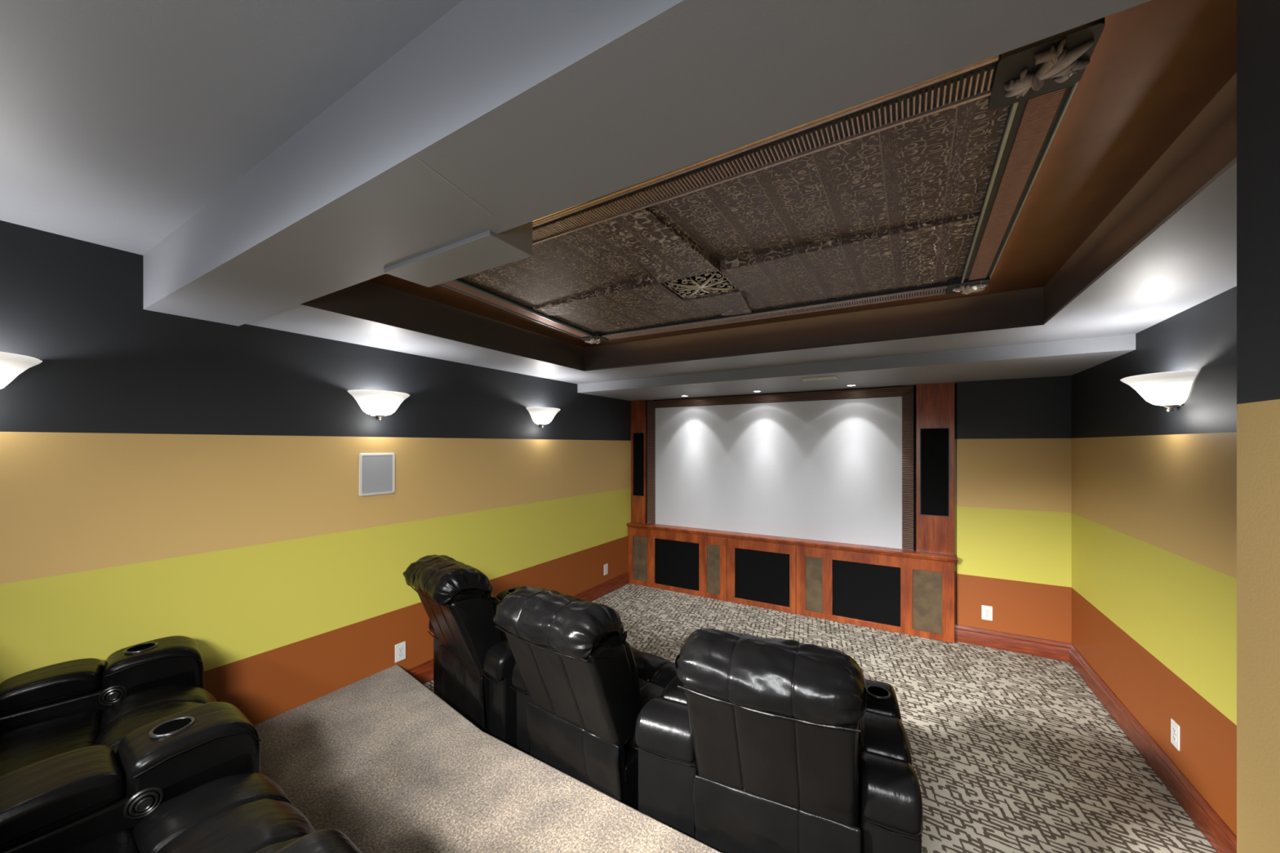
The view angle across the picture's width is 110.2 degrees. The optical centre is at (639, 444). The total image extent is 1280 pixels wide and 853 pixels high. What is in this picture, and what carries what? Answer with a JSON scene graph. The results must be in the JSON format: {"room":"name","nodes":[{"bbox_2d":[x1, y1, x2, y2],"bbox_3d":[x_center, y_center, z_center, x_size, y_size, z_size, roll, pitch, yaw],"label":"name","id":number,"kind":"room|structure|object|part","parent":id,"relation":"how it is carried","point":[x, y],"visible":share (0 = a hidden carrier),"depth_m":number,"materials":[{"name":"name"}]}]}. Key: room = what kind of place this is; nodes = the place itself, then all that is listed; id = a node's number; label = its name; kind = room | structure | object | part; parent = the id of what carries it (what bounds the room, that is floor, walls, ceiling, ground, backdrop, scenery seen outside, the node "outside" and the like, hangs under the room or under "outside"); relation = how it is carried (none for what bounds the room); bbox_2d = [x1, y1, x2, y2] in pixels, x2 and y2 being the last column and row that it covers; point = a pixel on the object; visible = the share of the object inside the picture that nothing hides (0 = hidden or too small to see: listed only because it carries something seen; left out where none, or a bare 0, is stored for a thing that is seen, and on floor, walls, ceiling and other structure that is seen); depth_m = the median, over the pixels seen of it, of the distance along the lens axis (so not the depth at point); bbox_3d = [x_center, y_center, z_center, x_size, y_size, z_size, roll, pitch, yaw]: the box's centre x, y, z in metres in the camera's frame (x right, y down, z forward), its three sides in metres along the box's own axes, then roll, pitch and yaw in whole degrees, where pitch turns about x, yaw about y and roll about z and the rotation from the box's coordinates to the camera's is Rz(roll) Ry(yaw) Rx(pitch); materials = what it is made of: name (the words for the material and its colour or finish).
{"room":"home theater","nodes":[
{"label":"home theater","id":0,"kind":"room"},
{"bbox_2d":[0,0,462,255],"bbox_3d":[-1.096,-0.919,0.011,4.483,0.060,2.378,0,0,31],"label":"ceiling","id":1,"kind":"structure","parent":0,"point":[121,121],"depth_m":1.13,"materials":[{"name":"grey paint"}]},
{"bbox_2d":[143,0,1151,326],"bbox_3d":[-0.391,-0.787,1.119,4.433,0.303,0.348,0,0,31],"label":"ceiling beam","id":2,"kind":"structure","parent":1,"relation":"attached to","point":[533,110],"depth_m":0.91,"materials":[{"name":"grey paint"}]},
{"bbox_2d":[415,156,493,215],"bbox_3d":[-0.452,-0.636,1.111,0.003,0.003,0.264,0,0,19],"label":"trim","id":3,"kind":"structure","parent":2,"relation":"attached to","point":[415,157],"depth_m":1.09,"materials":[{"name":"grey paint"}]},
{"bbox_2d":[0,220,631,725],"bbox_3d":[-1.812,0.335,3.066,0.120,2.950,6.850,0,0,31],"label":"wall","id":4,"kind":"structure","parent":0,"point":[162,475],"depth_m":2.44,"materials":[{"name":"paint"}]},
{"bbox_2d":[0,351,42,389],"bbox_3d":[-2.497,-0.257,1.638,0.196,0.184,0.384,0,0,31],"label":"wall sconce","id":5,"kind":"object","parent":4,"relation":"attached to","point":[11,365],"visible":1,"depth_m":1.74,"materials":[{"name":"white glass"}]},
{"bbox_2d":[359,453,395,496],"bbox_3d":[-1.769,0.197,3.013,0.009,0.282,0.234,0,0,31],"label":"wall speaker","id":6,"kind":"object","parent":4,"relation":"attached to","point":[376,470],"visible":1,"depth_m":3.01,"materials":[{"name":"grey plastic"}]},
{"bbox_2d":[347,389,409,420],"bbox_3d":[-1.688,-0.257,2.966,0.196,0.184,0.384,0,0,31],"label":"wall sconce","id":7,"kind":"object","parent":4,"relation":"attached to","point":[379,403],"visible":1,"depth_m":2.91,"materials":[{"name":"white glass"}]},
{"bbox_2d":[395,641,405,662],"bbox_3d":[-1.688,1.460,3.148,0.007,0.124,0.076,0,0,31],"label":"power outlet","id":8,"kind":"object","parent":4,"relation":"attached to","point":[400,648],"visible":1,"depth_m":3.15,"materials":[{"name":"grey plastic"}]},
{"bbox_2d":[406,571,628,684],"bbox_3d":[-0.915,1.685,4.406,0.017,0.147,2.953,0,0,31],"label":"baseboard","id":9,"kind":"structure","parent":4,"relation":"attached to","point":[423,673],"depth_m":4.97,"materials":[{"name":"brown wood"}]},
{"bbox_2d":[526,407,560,427],"bbox_3d":[-0.884,-0.257,4.286,0.196,0.184,0.384,0,0,31],"label":"wall sconce","id":10,"kind":"object","parent":4,"relation":"attached to","point":[541,416],"visible":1,"depth_m":4.22,"materials":[{"name":"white glass"}]},
{"bbox_2d":[604,563,608,575],"bbox_3d":[-0.401,1.468,5.260,0.007,0.124,0.076,0,0,31],"label":"power outlet","id":11,"kind":"object","parent":4,"relation":"attached to","point":[606,566],"visible":1,"depth_m":5.26,"materials":[{"name":"grey plastic"}]},
{"bbox_2d":[245,156,1236,384],"bbox_3d":[0.448,-0.659,2.497,4.433,0.012,2.899,0,0,31],"label":"ceiling","id":12,"kind":"structure","parent":0,"point":[1188,259],"depth_m":2.35,"materials":[{"name":"grey paint"}]},
{"bbox_2d":[367,0,1236,347],"bbox_3d":[0.309,-0.877,2.275,3.360,0.030,2.394,0,0,31],"label":"ceiling","id":13,"kind":"structure","parent":0,"point":[1153,67],"depth_m":1.25,"materials":[{"name":"brown paint"}]},
{"bbox_2d":[300,280,584,371],"bbox_3d":[-1.051,-0.768,3.018,0.012,0.228,2.211,0,0,30],"label":"trim","id":14,"kind":"structure","parent":13,"relation":"attached to","point":[369,300],"depth_m":2.73,"materials":[{"name":"brown paint"}]},
{"bbox_2d":[383,221,532,287],"bbox_3d":[-0.640,-0.747,1.544,0.564,0.251,0.177,0,0,31],"label":"box","id":15,"kind":"object","parent":13,"relation":"attached to","point":[487,250],"visible":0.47,"depth_m":1.48,"materials":[{"name":"grey paint"}]},
{"bbox_2d":[438,17,1105,343],"bbox_3d":[0.284,-0.820,2.187,2.577,0.085,1.829,0,0,31],"label":"ceiling panel","id":16,"kind":"object","parent":13,"relation":"attached to","point":[921,189],"visible":0.9,"depth_m":1.65,"materials":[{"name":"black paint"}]},
{"bbox_3d":[-0.701,-0.836,2.802,0.118,0.026,1.308,0,0,26],"label":"border rail","id":17,"kind":"part","parent":16,"relation":"part of","materials":[{"name":"black paint"}]},
{"bbox_3d":[-0.225,-0.821,2.586,0.940,0.050,0.311,0,0,31],"label":"cross arm","id":18,"kind":"part","parent":16,"relation":"part of","materials":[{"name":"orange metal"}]},
{"bbox_3d":[0.071,-0.821,1.865,0.313,0.050,0.618,0,0,31],"label":"cross arm","id":19,"kind":"part","parent":16,"relation":"part of","materials":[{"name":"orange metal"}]},
{"bbox_3d":[0.517,-0.821,2.623,0.317,0.050,0.523,0,0,31],"label":"cross arm","id":20,"kind":"part","parent":16,"relation":"part of","materials":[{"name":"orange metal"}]},
{"bbox_3d":[-0.083,-0.836,1.528,2.044,0.026,0.118,0,0,32],"label":"border rail","id":21,"kind":"part","parent":16,"relation":"part of","materials":[{"name":"black paint"}]},
{"bbox_3d":[0.678,-0.836,2.893,2.168,0.026,0.118,0,0,29],"label":"border rail","id":22,"kind":"part","parent":16,"relation":"part of","materials":[{"name":"black paint"}]},
{"bbox_3d":[0.854,-0.821,1.935,0.972,0.050,0.314,0,0,31],"label":"cross arm","id":23,"kind":"part","parent":16,"relation":"part of","materials":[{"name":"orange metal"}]},
{"bbox_3d":[1.300,-0.836,1.621,0.120,0.026,1.392,0,0,31],"label":"border rail","id":24,"kind":"part","parent":16,"relation":"part of","materials":[{"name":"black paint"}]},
{"bbox_2d":[584,286,1044,371],"bbox_3d":[0.857,-0.768,3.211,3.104,0.228,0.012,0,0,30],"label":"trim","id":25,"kind":"structure","parent":13,"relation":"attached to","point":[1024,307],"depth_m":2.94,"materials":[{"name":"brown paint"}]},
{"bbox_2d":[1044,72,1236,322],"bbox_3d":[1.626,-0.768,1.442,0.012,0.228,2.303,0,0,30],"label":"trim","id":26,"kind":"structure","parent":13,"relation":"attached to","point":[1208,144],"depth_m":1.34,"materials":[{"name":"brown paint"}]},
{"bbox_2d":[422,583,1217,852],"bbox_3d":[0.869,1.785,3.188,4.533,0.050,3.950,0,0,31],"label":"floor","id":27,"kind":"structure","parent":0,"point":[1011,752],"depth_m":2.71,"materials":[{"name":"carpet"}]},
{"bbox_2d":[402,554,521,748],"bbox_3d":[-0.890,1.205,2.906,0.970,1.049,1.063,0,0,44],"label":"recliner","id":28,"kind":"object","parent":27,"relation":"on","point":[474,661],"visible":0.56,"depth_m":2.50,"materials":[{"name":"black leather"}]},
{"bbox_3d":[-1.089,1.468,3.253,0.200,0.505,0.735,0,0,44],"label":"armrest","id":29,"kind":"part","parent":28,"relation":"part of","materials":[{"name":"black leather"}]},
{"bbox_3d":[-1.082,1.082,2.695,0.572,0.516,0.358,0,0,44],"label":"backrest","id":30,"kind":"part","parent":28,"relation":"part of","materials":[{"name":"black leather"}]},
{"bbox_3d":[-0.532,1.468,2.708,0.179,0.505,0.735,0,0,44],"label":"armrest","id":31,"kind":"part","parent":28,"relation":"part of","materials":[{"name":"black leather"}]},
{"bbox_2d":[253,664,722,852],"bbox_3d":[-0.766,1.655,0.571,4.303,0.230,3.418,0,0,31],"label":"platform","id":32,"kind":"object","parent":27,"relation":"on","point":[380,760],"visible":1,"depth_m":2.01,"materials":[{"name":"beige carpet"}]},
{"bbox_2d":[0,635,217,776],"bbox_3d":[-2.145,0.986,1.515,0.894,1.049,1.088,0,0,43],"label":"recliner","id":33,"kind":"object","parent":32,"relation":"on","point":[49,711],"visible":0.44,"depth_m":1.75,"materials":[{"name":"black leather"}]},
{"bbox_2d":[0,710,102,776],"bbox_3d":[-2.046,1.122,1.461,0.624,0.169,0.368,0,0,43],"label":"seat cushion","id":34,"kind":"object","parent":33,"relation":"on","point":[24,742],"depth_m":1.60,"materials":[{"name":"black leather"}]},
{"bbox_3d":[-2.312,1.248,1.821,0.230,0.505,0.735,0,0,43],"label":"armrest","id":35,"kind":"part","parent":33,"relation":"part of","materials":[{"name":"black leather"}]},
{"bbox_2d":[0,702,362,852],"bbox_3d":[-1.273,0.987,0.906,1.201,1.046,1.069,0,0,35],"label":"recliner","id":36,"kind":"object","parent":32,"relation":"on","point":[189,780],"visible":1,"depth_m":1.24,"materials":[{"name":"black leather"}]},
{"bbox_2d":[63,828,139,852],"bbox_3d":[-1.266,1.123,0.930,0.624,0.170,0.366,0,0,35],"label":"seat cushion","id":37,"kind":"object","parent":36,"relation":"on","point":[86,840],"depth_m":1.18,"materials":[{"name":"black leather"}]},
{"bbox_3d":[-1.591,1.248,1.262,0.264,0.505,0.735,0,0,35],"label":"armrest","id":38,"kind":"part","parent":36,"relation":"part of","materials":[{"name":"black leather"}]},
{"bbox_2d":[493,585,676,810],"bbox_3d":[-0.211,1.206,2.367,0.744,1.049,1.061,0,0,36],"label":"recliner","id":39,"kind":"object","parent":27,"relation":"on","point":[582,690],"visible":0.85,"depth_m":1.99,"materials":[{"name":"black leather"}]},
{"bbox_3d":[-0.391,1.468,2.627,0.134,0.505,0.735,0,0,36],"label":"armrest","id":40,"kind":"part","parent":39,"relation":"part of","materials":[{"name":"black leather"}]},
{"bbox_3d":[-0.327,1.083,2.095,0.572,0.515,0.359,0,0,36],"label":"backrest","id":41,"kind":"part","parent":39,"relation":"part of","materials":[{"name":"black leather"}]},
{"bbox_2d":[624,641,643,713],"bbox_3d":[-0.248,1.085,2.205,0.540,0.419,0.187,0,0,36],"label":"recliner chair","id":42,"kind":"object","parent":39,"relation":"on","point":[633,704],"depth_m":2.02,"materials":[{"name":"black leather"}]},
{"bbox_2d":[624,677,665,750],"bbox_3d":[-0.145,1.342,2.349,0.574,0.170,0.368,0,0,36],"label":"armrest","id":43,"kind":"object","parent":39,"relation":"on","point":[651,688],"depth_m":2.29,"materials":[{"name":"black leather"}]},
{"bbox_2d":[627,527,727,600],"bbox_3d":[0.435,1.405,5.387,1.301,0.707,0.100,0,0,30],"label":"media cabinet","id":44,"kind":"object","parent":27,"relation":"on","point":[695,565],"visible":1,"depth_m":5.33,"materials":[{"name":"black paint"}]},
{"bbox_3d":[0.005,1.424,5.599,0.218,0.562,0.012,0,0,30],"label":"cloth panel","id":45,"kind":"part","parent":44,"relation":"part of","materials":[{"name":"beige fabric"}]},
{"bbox_3d":[0.415,1.097,5.353,1.301,0.092,0.022,0,0,30],"label":"rail","id":46,"kind":"part","parent":44,"relation":"part of","materials":[{"name":"brown wood"}]},
{"bbox_3d":[0.435,1.424,5.337,0.594,0.562,0.010,0,0,30],"label":"bead moulding","id":47,"kind":"part","parent":44,"relation":"part of","materials":[{"name":"brown wood"}]},
{"bbox_3d":[0.415,1.732,5.353,1.301,0.053,0.022,0,0,30],"label":"rail","id":48,"kind":"part","parent":44,"relation":"part of","materials":[{"name":"brown wood"}]},
{"bbox_3d":[0.838,1.424,5.101,0.163,0.562,0.010,0,0,30],"label":"bead moulding","id":49,"kind":"part","parent":44,"relation":"part of","materials":[{"name":"brown wood"}]},
{"bbox_3d":[0.842,1.424,5.109,0.163,0.562,0.012,0,0,30],"label":"cloth panel","id":50,"kind":"part","parent":44,"relation":"part of","materials":[{"name":"beige fabric"}]},
{"bbox_2d":[726,538,795,613],"bbox_3d":[1.321,1.405,4.868,0.744,0.707,0.100,0,0,30],"label":"media cabinet","id":51,"kind":"object","parent":27,"relation":"on","point":[762,575],"visible":0.99,"depth_m":4.82,"materials":[{"name":"black paint"}]},
{"bbox_3d":[1.301,1.097,4.835,0.744,0.092,0.022,0,0,30],"label":"rail","id":52,"kind":"part","parent":51,"relation":"part of","materials":[{"name":"brown wood"}]},
{"bbox_3d":[1.301,1.732,4.835,0.744,0.053,0.022,0,0,30],"label":"rail","id":53,"kind":"part","parent":51,"relation":"part of","materials":[{"name":"brown wood"}]},
{"bbox_3d":[1.312,1.424,4.824,0.599,0.562,0.010,0,0,30],"label":"bead moulding","id":54,"kind":"part","parent":51,"relation":"part of","materials":[{"name":"brown wood"}]},
{"bbox_2d":[635,628,923,852],"bbox_3d":[0.566,1.206,1.914,1.038,1.048,1.060,0,0,25],"label":"recliner","id":55,"kind":"object","parent":27,"relation":"on","point":[755,744],"visible":0.99,"depth_m":1.55,"materials":[{"name":"black leather"}]},
{"bbox_3d":[0.264,1.468,2.174,0.262,0.505,0.735,0,0,25],"label":"armrest","id":56,"kind":"part","parent":55,"relation":"part of","materials":[{"name":"black leather"}]},
{"bbox_3d":[0.481,1.082,1.635,0.572,0.516,0.358,0,0,25],"label":"backrest","id":57,"kind":"part","parent":55,"relation":"part of","materials":[{"name":"black leather"}]},
{"bbox_3d":[0.997,1.468,1.828,0.179,0.505,0.735,0,0,25],"label":"armrest","id":58,"kind":"part","parent":55,"relation":"part of","materials":[{"name":"black leather"}]},
{"bbox_2d":[795,546,954,643],"bbox_3d":[2.227,1.405,4.338,1.349,0.707,0.100,0,0,30],"label":"media cabinet","id":59,"kind":"object","parent":27,"relation":"on","point":[900,595],"visible":0.99,"depth_m":4.26,"materials":[{"name":"black paint"}]},
{"bbox_2d":[626,522,957,564],"bbox_3d":[1.349,1.023,4.854,3.420,0.056,0.176,0,0,30],"label":"ledge","id":60,"kind":"object","parent":59,"relation":"on","point":[883,551],"visible":0.98,"depth_m":4.59,"materials":[{"name":"brown wood"}]},
{"bbox_2d":[631,400,646,523],"bbox_3d":[-0.009,0.217,5.710,0.210,1.554,0.068,0,0,30],"label":"column","id":61,"kind":"structure","parent":60,"relation":"on","point":[638,408],"depth_m":5.68,"materials":[{"name":"brown wood"}]},
{"bbox_3d":[-0.015,0.250,5.686,0.164,0.804,0.013,0,0,30],"label":"grille frame","id":62,"kind":"part","parent":61,"relation":"part of","materials":[{"name":"black paint"}]},
{"bbox_2d":[634,433,644,495],"bbox_3d":[-0.009,0.250,5.697,0.164,0.804,0.014,0,0,30],"label":"speaker grille","id":63,"kind":"object","parent":61,"relation":"attached to","point":[638,437],"depth_m":5.69,"materials":[{"name":"black fabric"}]},
{"bbox_2d":[915,382,954,555],"bbox_3d":[2.715,0.217,4.115,0.292,1.554,0.068,0,0,30],"label":"column","id":64,"kind":"structure","parent":60,"relation":"on","point":[935,402],"depth_m":4.09,"materials":[{"name":"brown wood"}]},
{"bbox_2d":[920,428,948,515],"bbox_3d":[2.706,0.250,4.107,0.224,0.804,0.014,0,0,30],"label":"speaker grille","id":65,"kind":"object","parent":64,"relation":"attached to","point":[934,442],"depth_m":4.10,"materials":[{"name":"black fabric"}]},
{"bbox_3d":[2.700,0.250,4.096,0.224,0.804,0.013,0,0,30],"label":"grille frame","id":66,"kind":"part","parent":64,"relation":"part of","materials":[{"name":"black paint"}]},
{"bbox_3d":[1.774,1.424,4.553,0.172,0.562,0.010,0,0,30],"label":"bead moulding","id":67,"kind":"part","parent":59,"relation":"part of","materials":[{"name":"brown wood"}]},
{"bbox_3d":[1.778,1.424,4.561,0.172,0.562,0.012,0,0,30],"label":"cloth panel","id":68,"kind":"part","parent":59,"relation":"part of","materials":[{"name":"beige fabric"}]},
{"bbox_3d":[2.177,1.424,4.317,0.597,0.562,0.010,0,0,30],"label":"bead moulding","id":69,"kind":"part","parent":59,"relation":"part of","materials":[{"name":"brown wood"}]},
{"bbox_3d":[2.208,1.097,4.304,1.349,0.092,0.022,0,0,30],"label":"rail","id":70,"kind":"part","parent":59,"relation":"part of","materials":[{"name":"brown wood"}]},
{"bbox_3d":[2.208,1.732,4.304,1.349,0.053,0.022,0,0,30],"label":"rail","id":71,"kind":"part","parent":59,"relation":"part of","materials":[{"name":"brown wood"}]},
{"bbox_3d":[2.616,1.424,4.071,0.233,0.562,0.012,0,0,30],"label":"cloth panel","id":72,"kind":"part","parent":59,"relation":"part of","materials":[{"name":"beige fabric"}]},
{"bbox_3d":[2.611,1.424,4.063,0.233,0.562,0.010,0,0,30],"label":"bead moulding","id":73,"kind":"part","parent":59,"relation":"part of","materials":[{"name":"brown wood"}]},
{"bbox_2d":[577,333,1135,400],"bbox_3d":[1.550,-0.612,4.305,4.433,0.103,1.435,0,0,31],"label":"ceiling","id":74,"kind":"structure","parent":0,"point":[1068,357],"depth_m":3.52,"materials":[{"name":"grey paint"}]},
{"bbox_2d":[800,375,838,381],"bbox_3d":[1.512,-0.555,3.763,0.270,0.010,0.150,0,0,31],"label":"ceiling vent","id":75,"kind":"object","parent":74,"relation":"in","point":[833,377],"visible":1,"depth_m":3.74,"materials":[{"name":"grey plastic"}]},
{"bbox_2d":[954,375,1071,645],"bbox_3d":[1.837,0.435,4.824,4.483,2.750,0.350,0,0,31],"label":"wall","id":76,"kind":"structure","parent":0,"point":[1013,437],"depth_m":3.81,"materials":[{"name":"paint"}]},
{"bbox_2d":[646,385,915,551],"bbox_3d":[1.339,0.217,4.929,2.904,1.553,0.051,0,0,30],"label":"projection screen","id":77,"kind":"object","parent":76,"relation":"attached to","point":[833,465],"visible":0.99,"depth_m":4.78,"materials":[{"name":"grey fabric"}]},
{"bbox_3d":[0.144,0.221,5.626,0.100,1.545,0.046,0,0,30],"label":"frame rail","id":78,"kind":"part","parent":77,"relation":"part of","materials":[{"name":"brown wood"}]},
{"bbox_3d":[1.338,-0.505,4.927,2.864,0.093,0.046,0,0,30],"label":"frame rail","id":79,"kind":"part","parent":77,"relation":"part of","materials":[{"name":"brown wood"}]},
{"bbox_3d":[2.534,0.221,4.227,0.094,1.545,0.046,0,0,30],"label":"frame rail","id":80,"kind":"part","parent":77,"relation":"part of","materials":[{"name":"brown wood"}]},
{"bbox_2d":[981,604,992,621],"bbox_3d":[3.025,1.467,3.895,0.076,0.124,0.007,0,0,31],"label":"power outlet","id":81,"kind":"object","parent":76,"relation":"attached to","point":[986,611],"visible":1,"depth_m":3.89,"materials":[{"name":"white plastic"}]},
{"bbox_2d":[954,624,1070,662],"bbox_3d":[3.154,1.685,3.812,0.770,0.147,0.017,0,0,30],"label":"baseboard","id":82,"kind":"structure","parent":76,"relation":"attached to","point":[1055,650],"depth_m":3.79,"materials":[{"name":"brown wood"}]},
{"bbox_2d":[1071,285,1236,835],"bbox_3d":[2.533,0.435,1.852,0.120,2.750,4.403,0,0,30],"label":"wall","id":83,"kind":"structure","parent":0,"point":[1154,488],"depth_m":2.29,"materials":[{"name":"paint"}]},
{"bbox_2d":[1069,644,1236,852],"bbox_3d":[2.473,1.685,1.886,0.017,0.147,3.996,0,0,30],"label":"baseboard","id":84,"kind":"structure","parent":83,"relation":"attached to","point":[1212,827],"depth_m":2.33,"materials":[{"name":"brown wood"}]},
{"bbox_2d":[1120,369,1198,411],"bbox_3d":[2.598,-0.257,2.279,0.196,0.184,0.384,0,0,30],"label":"wall sconce","id":85,"kind":"object","parent":83,"relation":"attached to","point":[1170,389],"visible":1,"depth_m":2.19,"materials":[{"name":"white glass"}]},
{"bbox_2d":[1170,718,1179,751],"bbox_3d":[2.690,1.457,2.246,0.007,0.124,0.076,0,0,30],"label":"power outlet","id":86,"kind":"object","parent":83,"relation":"attached to","point":[1175,727],"visible":1,"depth_m":2.24,"materials":[{"name":"white plastic"}]},
{"bbox_2d":[1172,734,1176,742],"bbox_3d":[2.688,1.477,2.247,0.002,0.029,0.032,0,0,30],"label":"receptacle","id":87,"kind":"object","parent":86,"relation":"attached to","point":[1174,736],"depth_m":2.25,"materials":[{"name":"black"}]},
{"bbox_2d":[1172,726,1176,734],"bbox_3d":[2.688,1.437,2.247,0.002,0.029,0.032,0,0,30],"label":"receptacle","id":88,"kind":"object","parent":86,"relation":"attached to","point":[1174,728],"depth_m":2.25,"materials":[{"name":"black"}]},
{"bbox_2d":[1236,0,1279,852],"bbox_3d":[0.477,0.310,-0.768,0.906,2.900,2.584,0,0,31],"label":"wall partition","id":89,"kind":"structure","parent":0,"point":[1258,21],"depth_m":0.54,"materials":[{"name":"paint"}]}
]}

